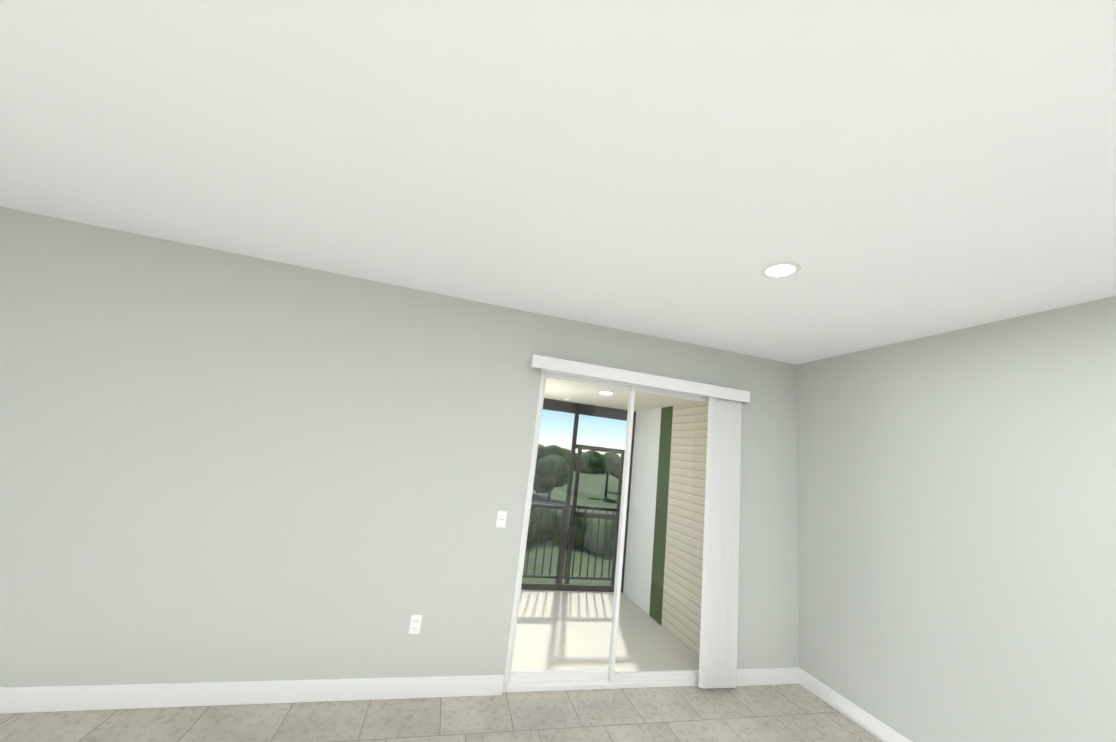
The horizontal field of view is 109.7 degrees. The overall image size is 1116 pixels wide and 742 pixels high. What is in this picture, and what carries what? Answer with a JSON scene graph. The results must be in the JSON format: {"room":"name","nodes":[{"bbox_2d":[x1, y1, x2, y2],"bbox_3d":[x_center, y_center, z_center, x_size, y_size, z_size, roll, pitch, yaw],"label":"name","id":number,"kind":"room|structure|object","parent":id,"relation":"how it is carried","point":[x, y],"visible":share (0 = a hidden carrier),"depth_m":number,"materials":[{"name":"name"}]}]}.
{"room":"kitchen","nodes":[
{"label":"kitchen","id":0,"kind":"room"},
{"bbox_2d":[0,207,798,686],"bbox_3d":[-1.593,0.708,2.835,8.000,2.860,0.150,9,-12,-14],"label":"wall","id":1,"kind":"structure","parent":0,"point":[220,465],"depth_m":2.68,"materials":[{"name":"grey paint"}]},
{"bbox_2d":[0,675,503,713],"bbox_3d":[-2.962,1.822,2.179,5.358,0.125,0.014,9,-12,-14],"label":"baseboard","id":2,"kind":"structure","parent":1,"relation":"attached to","point":[31,699],"depth_m":2.41,"materials":[{"name":"white wood"}]},
{"bbox_2d":[409,615,421,633],"bbox_3d":[-0.991,1.763,2.734,0.072,0.118,0.008,9,-12,-14],"label":"outlet","id":3,"kind":"object","parent":1,"relation":"attached to","point":[415,624],"visible":1,"depth_m":2.73,"materials":[{"name":"white plastic"}]},
{"bbox_2d":[496,511,506,527],"bbox_3d":[-0.431,1.131,2.997,0.072,0.118,0.010,9,-12,-14],"label":"light switch","id":4,"kind":"object","parent":1,"relation":"attached to","point":[501,519],"visible":1,"depth_m":3.00,"materials":[{"name":"white plastic"}]},
{"bbox_2d":[502,369,708,692],"bbox_3d":[0.570,1.292,3.317,1.776,2.398,0.103,9,-12,-14],"label":"sliding door","id":5,"kind":"structure","parent":1,"relation":"in","point":[553,680],"depth_m":3.19,"materials":[{"name":"white"}]},
{"bbox_2d":[529,354,749,403],"bbox_3d":[0.768,0.088,3.444,2.060,0.105,0.131,9,-12,-14],"label":"valance","id":6,"kind":"object","parent":1,"relation":"attached to","point":[589,370],"visible":1,"depth_m":3.35,"materials":[{"name":"white"}]},
{"bbox_2d":[698,396,741,688],"bbox_3d":[1.416,1.380,3.394,0.337,2.385,0.034,9,-12,-14],"label":"vertical blinds","id":7,"kind":"object","parent":1,"relation":"attached to","point":[718,633],"visible":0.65,"depth_m":3.36,"materials":[{"name":"white plastic"}]},
{"bbox_2d":[737,667,799,685],"bbox_3d":[1.705,2.591,3.327,0.808,0.125,0.018,9,-12,-14],"label":"baseboard","id":8,"kind":"structure","parent":1,"relation":"attached to","point":[757,676],"depth_m":3.34,"materials":[{"name":"white wood"}]},
{"bbox_2d":[0,590,880,741],"bbox_3d":[-1.122,1.765,0.215,8.300,0.140,9.270,9,-12,-14],"label":"floor","id":9,"kind":"structure","parent":0,"point":[783,713],"depth_m":2.67,"materials":[{"name":"tile"}]},
{"bbox_2d":[522,501,616,582],"bbox_3d":[-0.970,2.163,5.044,3.900,1.072,0.074,9,-12,-14],"label":"railing","id":10,"kind":"object","parent":9,"relation":"on","point":[606,509],"depth_m":5.28,"materials":[{"name":"black metal"}]},
{"bbox_2d":[521,398,635,591],"bbox_3d":[-0.627,1.318,4.165,3.925,2.442,1.975,9,-12,-14],"label":"screen frame","id":11,"kind":"object","parent":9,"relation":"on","point":[606,413],"depth_m":5.38,"materials":[{"name":"grey metal"}]},
{"bbox_2d":[0,0,1115,364],"bbox_3d":[-0.512,-1.311,-0.197,8.300,0.100,7.150,9,-12,-14],"label":"ceiling","id":12,"kind":"structure","parent":0,"point":[884,172],"depth_m":1.51,"materials":[{"name":"white paint"}]},
{"bbox_2d":[760,262,800,277],"bbox_3d":[1.244,-0.563,2.202,0.200,0.005,0.200,9,-12,-14],"label":"recessed light","id":13,"kind":"object","parent":12,"relation":"in","point":[780,269],"visible":1,"depth_m":2.19,"materials":[{"name":"white plastic"}]},
{"bbox_2d":[796,296,1115,741],"bbox_3d":[3.229,0.774,0.471,0.150,2.860,7.150,9,-12,-14],"label":"wall","id":14,"kind":"structure","parent":0,"point":[956,496],"depth_m":2.50,"materials":[{"name":"grey paint"}]},
{"bbox_2d":[800,668,912,741],"bbox_3d":[2.486,2.416,2.041,0.014,0.125,2.929,9,-12,-14],"label":"baseboard","id":15,"kind":"structure","parent":14,"relation":"attached to","point":[877,728],"depth_m":2.97,"materials":[{"name":"white wood"}]},
{"label":"outside","id":16,"kind":"structure","parent":0,"visible":0},
{"bbox_2d":[522,471,618,584],"bbox_3d":[-32.573,27.396,127.505,400.000,0.200,257.720,9,-12,-14],"label":"ground","id":17,"kind":"structure","parent":16,"point":[584,500],"depth_m":20.06,"materials":[{"name":"green plant"}]},
{"bbox_2d":[526,444,620,555],"bbox_3d":[-29.483,12.078,62.308,137.336,8.781,100.535,9,-12,-14],"label":"trees","id":18,"kind":"object","parent":17,"relation":"on","point":[593,469],"depth_m":36.04,"materials":[{"name":"green plant"}]},
{"bbox_2d":[544,378,699,411],"bbox_3d":[-0.384,0.107,4.467,4.100,0.090,2.119,9,-12,-14],"label":"ceiling","id":19,"kind":"structure","parent":16,"point":[566,389],"depth_m":4.63,"materials":[{"name":"beige paint"}]},
{"bbox_2d":[623,402,707,658],"bbox_3d":[1.337,1.711,4.662,0.200,2.570,2.119,9,-12,-14],"label":"wall","id":20,"kind":"structure","parent":16,"point":[676,518],"depth_m":4.46,"materials":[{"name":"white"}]}
]}

